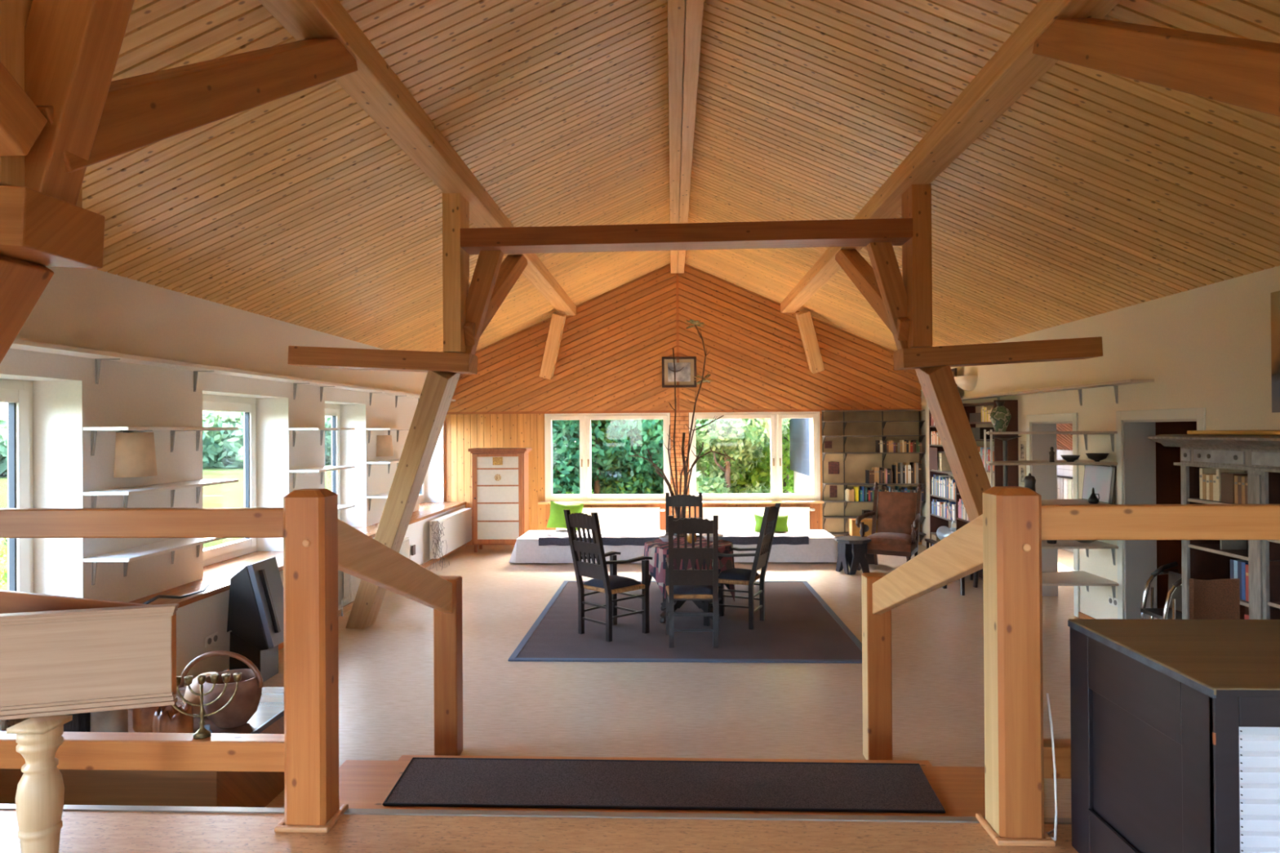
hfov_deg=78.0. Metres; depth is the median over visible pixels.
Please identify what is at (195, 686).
gourd
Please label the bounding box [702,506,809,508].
grille
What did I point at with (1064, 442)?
ceiling
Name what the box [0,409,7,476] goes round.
tree
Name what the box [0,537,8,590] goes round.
bush
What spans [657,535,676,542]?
bowl
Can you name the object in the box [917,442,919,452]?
book
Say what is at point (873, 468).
book
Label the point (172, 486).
wall shelf
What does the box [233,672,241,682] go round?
candle cup
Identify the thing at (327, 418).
tree
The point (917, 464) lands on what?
book
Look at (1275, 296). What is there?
poster
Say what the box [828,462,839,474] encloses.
picture
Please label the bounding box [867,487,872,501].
book
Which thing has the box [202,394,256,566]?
window
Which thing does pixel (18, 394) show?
window
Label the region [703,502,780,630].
dining chair
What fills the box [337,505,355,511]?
wall shelf
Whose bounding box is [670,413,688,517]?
wall pillar
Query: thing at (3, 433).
tree
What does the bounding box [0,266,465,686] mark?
wall
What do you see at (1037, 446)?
door
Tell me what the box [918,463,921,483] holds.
book
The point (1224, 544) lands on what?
book
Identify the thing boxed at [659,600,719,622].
dining table
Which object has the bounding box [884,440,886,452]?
book
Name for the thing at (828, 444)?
picture
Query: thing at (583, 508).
grille
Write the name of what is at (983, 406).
book
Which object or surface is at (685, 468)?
vase
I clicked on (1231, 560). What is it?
book
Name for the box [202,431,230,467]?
bush
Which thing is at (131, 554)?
wall shelf
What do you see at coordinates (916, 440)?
book
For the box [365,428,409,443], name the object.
wall shelf
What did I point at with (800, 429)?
outbuilding
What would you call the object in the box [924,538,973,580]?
side table
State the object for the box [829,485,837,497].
picture
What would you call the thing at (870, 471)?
book
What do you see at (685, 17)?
ridge beam
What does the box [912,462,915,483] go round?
book
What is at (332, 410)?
window
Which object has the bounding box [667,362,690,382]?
photograph
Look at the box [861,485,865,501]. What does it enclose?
book
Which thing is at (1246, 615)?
book
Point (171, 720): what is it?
bowl
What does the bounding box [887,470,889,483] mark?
book
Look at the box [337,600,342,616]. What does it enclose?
pipe
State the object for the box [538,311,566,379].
strut
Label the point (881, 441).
book
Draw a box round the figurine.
[1048,446,1054,462]
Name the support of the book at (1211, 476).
on the bookcase at (1259, 455)
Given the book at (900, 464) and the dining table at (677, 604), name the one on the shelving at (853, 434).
the book at (900, 464)
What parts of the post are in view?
post, post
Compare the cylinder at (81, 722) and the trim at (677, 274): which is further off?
the trim at (677, 274)
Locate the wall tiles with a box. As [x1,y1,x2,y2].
[1057,449,1073,552]
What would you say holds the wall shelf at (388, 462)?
attached to the wall at (86, 308)
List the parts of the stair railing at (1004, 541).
post, handrail, newel post, trim, rail, rail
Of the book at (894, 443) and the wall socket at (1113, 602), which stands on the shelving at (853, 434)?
the book at (894, 443)
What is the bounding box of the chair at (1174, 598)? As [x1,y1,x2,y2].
[1140,561,1182,619]
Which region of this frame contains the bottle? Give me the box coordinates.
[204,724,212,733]
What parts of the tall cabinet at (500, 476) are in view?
door, panel, cornice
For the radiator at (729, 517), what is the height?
0.409 m
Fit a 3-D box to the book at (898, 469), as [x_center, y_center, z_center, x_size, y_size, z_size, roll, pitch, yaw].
[4.247,0.816,13.028,0.048,0.240,0.171,0,0,2]
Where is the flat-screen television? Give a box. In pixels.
[226,556,284,682]
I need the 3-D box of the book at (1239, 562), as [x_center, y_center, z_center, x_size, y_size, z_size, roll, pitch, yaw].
[4.060,1.019,5.235,0.170,0.250,0.033,0,0,2]
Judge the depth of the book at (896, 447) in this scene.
12.95 m
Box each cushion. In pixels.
[546,501,583,530]
[583,575,640,589]
[673,585,712,594]
[718,568,759,581]
[754,514,788,532]
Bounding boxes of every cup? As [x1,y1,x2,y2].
[176,676,181,686]
[183,675,193,685]
[197,675,206,684]
[210,674,219,684]
[222,673,231,683]
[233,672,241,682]
[1046,540,1057,543]
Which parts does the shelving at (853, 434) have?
shelf, shelf, shelf, shelf, shelf, shelf, shelf, shelf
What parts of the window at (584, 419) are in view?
sash, sash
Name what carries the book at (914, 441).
on the shelving at (853, 434)
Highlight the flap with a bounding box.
[411,544,415,555]
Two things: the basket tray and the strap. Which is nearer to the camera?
the strap
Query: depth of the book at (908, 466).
12.94 m
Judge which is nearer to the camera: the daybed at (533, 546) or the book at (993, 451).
the book at (993, 451)
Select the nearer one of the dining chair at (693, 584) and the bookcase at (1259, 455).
the bookcase at (1259, 455)
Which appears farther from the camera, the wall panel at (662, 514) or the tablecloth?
the wall panel at (662, 514)
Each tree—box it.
[0,403,7,468]
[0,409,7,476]
[202,410,327,467]
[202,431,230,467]
[324,415,331,463]
[551,419,696,494]
[553,420,622,494]
[574,419,763,494]
[695,418,791,493]
[701,439,792,493]
[705,420,794,493]
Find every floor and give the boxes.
[0,809,1078,852]
[262,544,1079,817]
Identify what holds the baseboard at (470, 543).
attached to the wall
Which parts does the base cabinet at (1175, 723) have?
panel moulding, panel, frame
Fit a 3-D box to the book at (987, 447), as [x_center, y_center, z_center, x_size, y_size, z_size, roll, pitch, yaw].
[4.382,0.401,9.776,0.171,0.280,0.030,0,0,2]
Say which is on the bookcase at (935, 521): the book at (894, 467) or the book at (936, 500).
the book at (936, 500)
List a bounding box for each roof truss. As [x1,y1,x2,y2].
[0,0,1279,363]
[288,183,1102,629]
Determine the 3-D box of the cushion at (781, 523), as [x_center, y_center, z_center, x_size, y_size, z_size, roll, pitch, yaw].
[2.006,1.482,12.062,0.532,0.281,0.230,0,0,2]
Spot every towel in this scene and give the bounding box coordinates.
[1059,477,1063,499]
[1063,478,1067,498]
[1067,478,1071,498]
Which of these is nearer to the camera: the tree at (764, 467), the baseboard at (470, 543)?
the baseboard at (470, 543)
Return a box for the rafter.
[780,0,1121,312]
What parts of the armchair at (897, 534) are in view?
armrest, post, leg, seat, seat rail, backrest, armrest, post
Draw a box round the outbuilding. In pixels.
[789,417,812,493]
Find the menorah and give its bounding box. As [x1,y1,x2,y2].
[172,672,241,738]
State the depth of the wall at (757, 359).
13.35 m
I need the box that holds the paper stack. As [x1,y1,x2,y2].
[949,528,955,533]
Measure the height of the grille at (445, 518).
0.016 m
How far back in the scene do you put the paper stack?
11.19 m
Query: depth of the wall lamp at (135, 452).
5.58 m
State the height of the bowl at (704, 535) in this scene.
0.060 m
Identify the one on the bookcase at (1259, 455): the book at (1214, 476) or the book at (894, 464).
the book at (1214, 476)
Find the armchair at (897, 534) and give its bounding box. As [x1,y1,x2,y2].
[855,481,922,564]
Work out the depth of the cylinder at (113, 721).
3.84 m
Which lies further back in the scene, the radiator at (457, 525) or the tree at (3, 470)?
the tree at (3, 470)
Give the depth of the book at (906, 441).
12.94 m
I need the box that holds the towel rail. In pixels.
[1057,475,1072,499]
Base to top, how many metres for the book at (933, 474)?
0.300 m
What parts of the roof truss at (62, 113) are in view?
post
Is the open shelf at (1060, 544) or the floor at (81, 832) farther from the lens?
the open shelf at (1060, 544)
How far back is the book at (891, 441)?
12.95 m
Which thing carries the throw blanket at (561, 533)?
on the daybed at (533, 546)
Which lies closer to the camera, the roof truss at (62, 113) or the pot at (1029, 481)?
the roof truss at (62, 113)
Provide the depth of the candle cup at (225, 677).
2.98 m
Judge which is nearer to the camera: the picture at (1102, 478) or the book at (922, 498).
the picture at (1102, 478)
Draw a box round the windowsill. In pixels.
[128,502,466,608]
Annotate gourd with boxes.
[182,671,216,714]
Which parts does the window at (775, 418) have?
sash, sash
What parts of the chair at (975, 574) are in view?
leg, leg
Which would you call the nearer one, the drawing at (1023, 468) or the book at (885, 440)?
the drawing at (1023, 468)
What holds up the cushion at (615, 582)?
on the dining chair at (612, 584)
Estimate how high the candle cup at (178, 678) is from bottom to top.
0.032 m
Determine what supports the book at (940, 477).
on the bookcase at (935, 521)
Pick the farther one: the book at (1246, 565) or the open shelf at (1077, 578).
the open shelf at (1077, 578)
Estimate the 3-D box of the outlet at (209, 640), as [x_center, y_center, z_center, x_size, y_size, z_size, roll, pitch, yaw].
[-3.281,1.637,6.023,0.004,0.047,0.048,0,0,2]
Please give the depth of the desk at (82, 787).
3.71 m
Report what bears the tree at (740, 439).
on the ground
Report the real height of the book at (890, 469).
0.240 m
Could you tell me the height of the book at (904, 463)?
0.340 m
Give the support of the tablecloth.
on the dining table at (677, 604)
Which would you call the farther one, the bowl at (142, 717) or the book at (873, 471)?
the book at (873, 471)
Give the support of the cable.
hanging from the stair railing at (1004, 541)
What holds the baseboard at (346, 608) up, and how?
attached to the wall at (86, 308)
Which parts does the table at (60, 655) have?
leg, moulding, moulding, moulding, moulding, moulding, moulding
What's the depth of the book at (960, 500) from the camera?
10.70 m
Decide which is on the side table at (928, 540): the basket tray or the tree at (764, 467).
the basket tray
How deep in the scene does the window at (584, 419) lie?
13.39 m
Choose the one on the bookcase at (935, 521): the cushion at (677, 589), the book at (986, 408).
the book at (986, 408)
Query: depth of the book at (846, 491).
13.05 m
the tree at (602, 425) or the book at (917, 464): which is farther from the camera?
the tree at (602, 425)
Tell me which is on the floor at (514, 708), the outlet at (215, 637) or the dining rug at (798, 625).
the dining rug at (798, 625)
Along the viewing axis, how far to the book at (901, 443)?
12.94 m
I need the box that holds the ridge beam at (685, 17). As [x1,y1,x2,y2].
[666,0,704,273]
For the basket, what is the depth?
3.99 m
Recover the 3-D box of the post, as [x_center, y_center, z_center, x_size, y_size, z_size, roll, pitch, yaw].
[3.348,0.995,7.583,0.019,1.930,0.394,0,0,15]
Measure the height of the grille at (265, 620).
0.650 m
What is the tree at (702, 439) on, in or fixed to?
on the ground
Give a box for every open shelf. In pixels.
[986,431,1117,451]
[986,459,1117,469]
[1041,498,1108,504]
[1041,540,1118,565]
[1041,570,1119,598]
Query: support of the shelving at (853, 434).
attached to the wall panel at (820, 423)
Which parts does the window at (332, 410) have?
frame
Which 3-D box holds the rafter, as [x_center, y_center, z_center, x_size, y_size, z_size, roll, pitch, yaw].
[2.127,-2.040,4.615,0.240,0.190,17.380,0,0,2]
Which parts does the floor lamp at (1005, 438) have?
dish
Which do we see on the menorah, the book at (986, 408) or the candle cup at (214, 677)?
the candle cup at (214, 677)
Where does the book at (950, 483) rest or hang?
on the bookcase at (935, 521)
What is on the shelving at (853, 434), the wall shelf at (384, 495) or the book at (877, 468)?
the book at (877, 468)
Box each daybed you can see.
[508,529,665,563]
[696,529,838,562]
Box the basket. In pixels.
[178,650,263,728]
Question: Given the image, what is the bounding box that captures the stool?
[833,536,871,574]
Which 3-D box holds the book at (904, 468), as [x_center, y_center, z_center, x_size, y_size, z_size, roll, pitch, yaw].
[4.328,0.805,13.025,0.036,0.260,0.171,0,0,2]
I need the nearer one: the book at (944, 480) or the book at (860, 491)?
the book at (944, 480)
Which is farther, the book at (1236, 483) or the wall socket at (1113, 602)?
the wall socket at (1113, 602)
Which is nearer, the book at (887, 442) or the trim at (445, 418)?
the book at (887, 442)
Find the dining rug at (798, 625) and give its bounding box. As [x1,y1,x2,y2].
[507,580,862,663]
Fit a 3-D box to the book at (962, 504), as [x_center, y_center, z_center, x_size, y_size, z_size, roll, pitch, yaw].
[4.420,1.144,10.591,0.171,0.200,0.048,0,0,2]
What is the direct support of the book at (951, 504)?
on the bookcase at (935, 521)
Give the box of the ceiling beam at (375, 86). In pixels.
[257,0,576,315]
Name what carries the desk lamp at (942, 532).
on the side table at (928, 540)
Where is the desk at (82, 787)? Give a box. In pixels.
[0,686,284,807]
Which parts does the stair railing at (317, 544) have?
rail, rail, newel post, trim, handrail, post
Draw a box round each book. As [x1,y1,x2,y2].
[844,489,848,501]
[853,485,858,501]
[858,489,862,501]
[859,485,863,501]
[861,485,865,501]
[865,470,869,484]
[865,487,866,501]
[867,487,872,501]
[868,469,871,484]
[871,467,876,483]
[871,470,874,484]
[875,440,879,452]
[875,466,879,484]
[879,466,884,484]
[879,469,882,484]
[879,470,880,484]
[880,440,882,452]
[881,485,886,491]
[882,440,884,452]
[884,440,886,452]
[885,468,887,483]
[886,441,888,452]
[887,468,891,483]
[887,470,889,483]
[888,440,893,452]
[891,464,896,483]
[891,471,893,483]
[893,442,895,452]
[893,462,897,483]
[895,442,897,452]
[897,442,900,452]
[897,462,902,483]
[897,468,900,483]
[899,440,904,452]
[900,442,902,452]
[902,464,906,483]
[902,467,905,483]
[903,440,908,452]
[903,462,907,483]
[907,464,911,483]
[910,442,912,452]
[910,462,914,483]
[911,440,915,452]
[911,467,912,483]
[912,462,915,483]
[915,440,917,452]
[915,462,918,483]
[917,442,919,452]
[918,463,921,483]
[921,488,924,501]
[933,474,945,492]
[934,475,946,495]
[936,500,948,515]
[938,453,940,471]
[938,475,951,496]
[940,453,951,471]
[942,479,945,497]
[949,477,954,498]
[950,483,951,499]
[950,502,955,519]
[953,482,955,500]
[954,505,955,520]
[959,498,961,518]
[962,504,964,519]
[982,405,993,422]
[985,407,992,422]
[986,447,990,470]
[987,448,990,470]
[992,451,994,471]
[1199,467,1226,499]
[1202,474,1208,499]
[1205,475,1209,500]
[1208,474,1216,500]
[1213,475,1216,501]
[1216,469,1244,501]
[1219,540,1247,549]
[1221,472,1247,503]
[1230,559,1243,578]
[1233,560,1246,578]
[1234,475,1238,503]
[1237,475,1247,504]
[1237,560,1248,599]
[1241,476,1245,504]
[1241,561,1248,600]
[1244,476,1248,504]
[1244,613,1248,619]
[1245,564,1248,601]
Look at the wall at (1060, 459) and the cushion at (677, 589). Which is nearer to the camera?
the cushion at (677, 589)
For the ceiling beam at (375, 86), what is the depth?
4.92 m
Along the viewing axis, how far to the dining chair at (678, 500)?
9.31 m
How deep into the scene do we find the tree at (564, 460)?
19.46 m
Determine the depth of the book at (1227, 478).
5.34 m
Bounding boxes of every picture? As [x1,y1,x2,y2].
[662,356,696,387]
[824,440,831,448]
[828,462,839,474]
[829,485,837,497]
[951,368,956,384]
[1081,465,1116,504]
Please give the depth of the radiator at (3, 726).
4.07 m
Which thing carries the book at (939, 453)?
on the bookcase at (935, 521)
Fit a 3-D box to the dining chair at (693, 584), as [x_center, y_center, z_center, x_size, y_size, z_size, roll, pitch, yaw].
[0.480,1.370,7.197,0.500,1.190,0.718,0,0,2]
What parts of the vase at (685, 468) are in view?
dried flower, dried flower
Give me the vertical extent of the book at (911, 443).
0.160 m
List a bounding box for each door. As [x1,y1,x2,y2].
[1026,413,1079,617]
[1115,407,1205,619]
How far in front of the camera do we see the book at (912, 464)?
12.94 m
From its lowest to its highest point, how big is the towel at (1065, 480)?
0.595 m
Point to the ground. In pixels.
(226, 495)
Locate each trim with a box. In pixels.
[0,804,1071,824]
[444,417,445,502]
[446,408,921,414]
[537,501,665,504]
[675,273,679,410]
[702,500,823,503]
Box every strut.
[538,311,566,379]
[795,309,824,373]
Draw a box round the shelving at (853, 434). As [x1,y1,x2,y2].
[821,408,925,542]
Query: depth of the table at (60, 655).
2.40 m
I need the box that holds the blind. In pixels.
[1239,727,1279,852]
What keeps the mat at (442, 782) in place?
on the wooden steps
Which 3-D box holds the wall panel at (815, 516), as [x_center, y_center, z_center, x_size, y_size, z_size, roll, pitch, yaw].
[1.934,1.638,13.322,2.190,0.710,0.032,0,0,2]
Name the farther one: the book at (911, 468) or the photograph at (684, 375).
the photograph at (684, 375)
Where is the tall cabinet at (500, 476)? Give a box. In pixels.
[467,448,531,552]
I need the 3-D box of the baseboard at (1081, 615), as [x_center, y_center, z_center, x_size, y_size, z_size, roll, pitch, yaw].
[4.476,1.923,7.720,0.014,0.060,0.710,0,0,2]
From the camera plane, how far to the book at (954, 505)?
10.91 m
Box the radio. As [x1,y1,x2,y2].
[848,518,877,564]
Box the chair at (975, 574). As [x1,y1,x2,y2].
[942,570,978,595]
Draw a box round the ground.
[0,448,706,590]
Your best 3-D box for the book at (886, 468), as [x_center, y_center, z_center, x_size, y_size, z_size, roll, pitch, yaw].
[4.045,0.817,13.037,0.024,0.240,0.170,0,0,2]
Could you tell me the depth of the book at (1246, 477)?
5.17 m
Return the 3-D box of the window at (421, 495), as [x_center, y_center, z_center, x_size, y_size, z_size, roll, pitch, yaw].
[-3.712,0.508,12.811,0.125,1.560,1.300,0,0,2]
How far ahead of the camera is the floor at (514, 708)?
5.96 m
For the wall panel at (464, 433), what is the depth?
13.49 m
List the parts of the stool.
leg, leg, leg, leg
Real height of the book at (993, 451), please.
0.240 m
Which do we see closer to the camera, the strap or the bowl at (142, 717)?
the bowl at (142, 717)
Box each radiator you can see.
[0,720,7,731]
[342,537,409,603]
[429,507,471,559]
[555,507,665,530]
[702,506,814,529]
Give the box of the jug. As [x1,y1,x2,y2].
[687,533,696,543]
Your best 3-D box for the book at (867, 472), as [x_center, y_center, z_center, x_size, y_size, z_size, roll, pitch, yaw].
[3.756,0.829,13.049,0.024,0.220,0.170,0,0,2]
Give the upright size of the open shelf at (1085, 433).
0.200 m
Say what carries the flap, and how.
attached to the wall at (86, 308)
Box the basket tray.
[931,533,940,541]
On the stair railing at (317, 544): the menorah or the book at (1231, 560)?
the menorah
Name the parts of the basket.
handle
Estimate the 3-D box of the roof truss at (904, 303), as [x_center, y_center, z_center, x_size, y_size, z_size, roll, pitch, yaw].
[0.438,0.022,7.681,6.764,4.093,2.585,0,0,2]
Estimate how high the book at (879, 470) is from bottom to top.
0.220 m
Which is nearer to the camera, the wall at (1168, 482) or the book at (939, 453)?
the wall at (1168, 482)
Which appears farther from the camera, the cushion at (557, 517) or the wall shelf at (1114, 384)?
the cushion at (557, 517)
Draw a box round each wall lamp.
[113,432,157,477]
[376,435,393,456]
[954,375,977,391]
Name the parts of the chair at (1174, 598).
tube frame, seat, armrest, tube frame, tube frame, backrest, armrest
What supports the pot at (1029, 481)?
on the open shelf at (1064, 501)
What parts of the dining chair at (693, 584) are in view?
leg, armrest, leg, seat, crest rail, rail, rail, leg, leg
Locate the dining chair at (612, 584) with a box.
[563,509,652,641]
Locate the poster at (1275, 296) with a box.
[1271,290,1279,413]
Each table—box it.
[0,590,178,852]
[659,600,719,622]
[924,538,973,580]
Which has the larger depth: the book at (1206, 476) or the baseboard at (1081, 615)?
the baseboard at (1081, 615)
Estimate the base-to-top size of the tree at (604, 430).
8.664 m
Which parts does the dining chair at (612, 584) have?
leg, crest rail, rail, rail, armrest, leg, leg, seat, armrest, leg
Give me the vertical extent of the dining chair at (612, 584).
1.190 m
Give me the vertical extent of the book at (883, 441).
0.200 m
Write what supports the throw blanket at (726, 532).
on the daybed at (793, 545)
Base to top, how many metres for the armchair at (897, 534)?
1.188 m
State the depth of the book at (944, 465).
11.45 m
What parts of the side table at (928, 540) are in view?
leg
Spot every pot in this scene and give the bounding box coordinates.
[1023,472,1035,492]
[1087,487,1099,503]
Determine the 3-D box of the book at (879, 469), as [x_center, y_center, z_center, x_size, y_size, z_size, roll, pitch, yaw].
[3.962,0.827,13.040,0.024,0.220,0.170,0,0,2]
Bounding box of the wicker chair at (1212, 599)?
[1189,578,1239,619]
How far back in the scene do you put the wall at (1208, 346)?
6.86 m
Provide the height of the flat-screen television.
0.930 m
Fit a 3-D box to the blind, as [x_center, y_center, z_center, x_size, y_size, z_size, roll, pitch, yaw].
[2.087,1.070,2.002,1.124,0.610,0.016,0,0,2]
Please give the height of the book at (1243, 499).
0.185 m
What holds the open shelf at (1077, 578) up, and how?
attached to the wall at (1208, 346)
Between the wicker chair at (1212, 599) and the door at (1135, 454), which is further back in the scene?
the door at (1135, 454)
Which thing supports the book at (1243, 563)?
on the bookcase at (1259, 455)
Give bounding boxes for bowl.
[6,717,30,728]
[132,705,169,733]
[152,699,193,733]
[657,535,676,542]
[702,533,724,541]
[1060,454,1079,462]
[1075,540,1096,542]
[1085,453,1108,462]
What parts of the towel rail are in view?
rail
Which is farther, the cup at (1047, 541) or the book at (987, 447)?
the book at (987, 447)
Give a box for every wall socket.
[204,631,217,648]
[1108,595,1117,607]
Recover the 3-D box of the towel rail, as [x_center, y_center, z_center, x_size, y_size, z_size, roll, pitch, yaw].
[6.670,1.093,12.358,0.060,0.630,0.650,0,0,2]
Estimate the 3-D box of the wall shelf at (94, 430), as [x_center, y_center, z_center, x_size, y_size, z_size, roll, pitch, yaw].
[-3.506,0.102,5.886,0.310,0.192,1.325,0,0,2]
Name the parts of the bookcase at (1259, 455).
frieze panel, shelf, cornice, frieze panel, shelf, pilaster panel, shelf, frieze panel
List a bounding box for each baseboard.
[224,543,466,671]
[466,541,919,545]
[1078,612,1094,618]
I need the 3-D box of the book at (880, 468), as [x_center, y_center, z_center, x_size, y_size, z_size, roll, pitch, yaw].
[3.994,0.807,13.039,0.036,0.260,0.171,0,0,2]
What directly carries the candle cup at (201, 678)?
on the menorah
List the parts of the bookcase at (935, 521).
panel, shelf, shelf, shelf, shelf, panel, panel, shelf, shelf, shelf, shelf, panel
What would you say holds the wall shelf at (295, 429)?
attached to the wall at (86, 308)
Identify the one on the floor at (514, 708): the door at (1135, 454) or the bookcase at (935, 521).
the bookcase at (935, 521)
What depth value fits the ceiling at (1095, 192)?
5.68 m
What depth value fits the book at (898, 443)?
12.95 m
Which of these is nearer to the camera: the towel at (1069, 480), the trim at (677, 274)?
the towel at (1069, 480)
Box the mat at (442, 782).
[382,757,945,813]
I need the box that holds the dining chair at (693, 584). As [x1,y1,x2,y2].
[665,515,719,648]
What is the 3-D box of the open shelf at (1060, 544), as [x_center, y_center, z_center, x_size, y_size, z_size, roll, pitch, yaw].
[3.883,1.212,7.702,1.189,0.200,0.680,0,0,2]
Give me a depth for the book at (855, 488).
12.97 m
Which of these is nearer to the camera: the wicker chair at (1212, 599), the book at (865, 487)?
the wicker chair at (1212, 599)
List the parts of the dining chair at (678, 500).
leg, crest rail, rail, leg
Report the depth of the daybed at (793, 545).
11.40 m
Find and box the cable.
[1045,693,1057,840]
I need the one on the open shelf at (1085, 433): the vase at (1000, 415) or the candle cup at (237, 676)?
the vase at (1000, 415)
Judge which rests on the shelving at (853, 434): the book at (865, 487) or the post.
the book at (865, 487)
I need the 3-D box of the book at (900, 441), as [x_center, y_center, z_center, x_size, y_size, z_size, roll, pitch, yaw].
[4.318,0.325,13.028,0.024,0.200,0.170,0,0,2]
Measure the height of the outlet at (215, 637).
0.047 m
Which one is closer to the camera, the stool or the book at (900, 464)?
the stool
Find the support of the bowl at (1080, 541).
on the open shelf at (1060, 544)
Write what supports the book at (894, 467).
on the shelving at (853, 434)
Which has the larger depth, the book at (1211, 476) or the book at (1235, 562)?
the book at (1211, 476)
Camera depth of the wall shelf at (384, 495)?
10.14 m
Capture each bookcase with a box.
[928,400,1018,580]
[1147,434,1279,619]
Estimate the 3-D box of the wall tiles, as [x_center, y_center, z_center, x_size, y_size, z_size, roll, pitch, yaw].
[6.629,1.149,10.252,0.010,1.594,4.934,0,0,2]
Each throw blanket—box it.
[538,529,660,537]
[696,529,808,536]
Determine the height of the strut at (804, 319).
1.042 m
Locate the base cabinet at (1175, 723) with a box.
[1067,618,1279,852]
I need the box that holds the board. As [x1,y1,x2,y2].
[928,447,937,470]
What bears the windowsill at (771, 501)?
attached to the wall
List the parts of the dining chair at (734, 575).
leg, leg, armrest, seat, armrest, leg, rail, rail, leg, crest rail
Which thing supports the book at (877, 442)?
on the shelving at (853, 434)
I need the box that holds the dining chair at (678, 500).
[662,492,703,602]
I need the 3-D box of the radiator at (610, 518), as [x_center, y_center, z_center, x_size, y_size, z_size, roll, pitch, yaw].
[-0.492,1.565,13.294,1.834,0.409,0.202,0,0,2]
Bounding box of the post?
[983,429,992,487]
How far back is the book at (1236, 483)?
5.26 m
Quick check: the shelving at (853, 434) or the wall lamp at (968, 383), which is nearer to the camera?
the wall lamp at (968, 383)
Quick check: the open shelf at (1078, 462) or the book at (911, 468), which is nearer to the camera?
the open shelf at (1078, 462)
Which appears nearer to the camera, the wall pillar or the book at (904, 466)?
the book at (904, 466)
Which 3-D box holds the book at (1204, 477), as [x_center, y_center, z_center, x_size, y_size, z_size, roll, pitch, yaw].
[4.070,0.425,5.576,0.171,0.180,0.036,0,0,2]
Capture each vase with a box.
[628,319,735,535]
[990,401,1010,431]
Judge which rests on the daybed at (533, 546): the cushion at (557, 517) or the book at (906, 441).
the cushion at (557, 517)
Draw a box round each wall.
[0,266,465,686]
[447,263,921,517]
[920,266,1279,618]
[1057,458,1071,552]
[1155,421,1196,619]
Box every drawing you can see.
[1019,440,1026,460]
[1020,465,1026,484]
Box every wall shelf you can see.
[9,338,455,407]
[83,426,238,455]
[83,479,238,507]
[83,537,226,585]
[288,427,355,446]
[288,466,355,488]
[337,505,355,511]
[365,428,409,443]
[366,458,399,476]
[366,491,389,511]
[960,378,1154,405]
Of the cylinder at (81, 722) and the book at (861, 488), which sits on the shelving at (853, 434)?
the book at (861, 488)
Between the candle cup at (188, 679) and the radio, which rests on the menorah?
the candle cup at (188, 679)
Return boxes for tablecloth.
[644,537,734,601]
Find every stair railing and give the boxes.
[0,488,462,832]
[861,486,1279,846]
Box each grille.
[247,556,284,648]
[429,507,471,522]
[582,507,660,508]
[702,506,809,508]
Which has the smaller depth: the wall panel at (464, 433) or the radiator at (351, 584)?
the radiator at (351, 584)
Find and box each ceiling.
[82,0,1279,351]
[1056,423,1072,450]
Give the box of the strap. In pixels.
[142,578,213,604]
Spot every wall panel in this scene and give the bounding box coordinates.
[445,413,545,541]
[545,504,671,532]
[690,503,820,529]
[819,410,921,544]
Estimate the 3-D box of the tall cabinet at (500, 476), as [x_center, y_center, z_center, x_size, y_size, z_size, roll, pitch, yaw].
[-2.267,1.187,12.859,0.940,1.665,0.500,0,0,2]
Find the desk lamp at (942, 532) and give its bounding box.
[936,501,953,540]
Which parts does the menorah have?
arm, arm, arm, stem, arm, arm, arm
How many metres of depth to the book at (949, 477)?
11.11 m
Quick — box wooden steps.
[338,755,985,817]
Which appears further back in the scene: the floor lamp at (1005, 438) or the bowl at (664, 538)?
the floor lamp at (1005, 438)
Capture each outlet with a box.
[207,638,211,644]
[213,635,217,641]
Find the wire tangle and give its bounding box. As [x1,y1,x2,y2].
[427,521,449,569]
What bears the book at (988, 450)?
on the bookcase at (935, 521)
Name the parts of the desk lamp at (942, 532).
arm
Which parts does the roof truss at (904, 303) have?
post, post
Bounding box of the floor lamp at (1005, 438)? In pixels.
[988,435,1021,486]
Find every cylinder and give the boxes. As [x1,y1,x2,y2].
[63,712,90,732]
[90,709,128,732]
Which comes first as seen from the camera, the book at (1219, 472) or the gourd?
the gourd
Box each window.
[0,378,33,593]
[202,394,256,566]
[324,403,340,519]
[418,480,424,503]
[544,413,670,501]
[688,411,820,501]

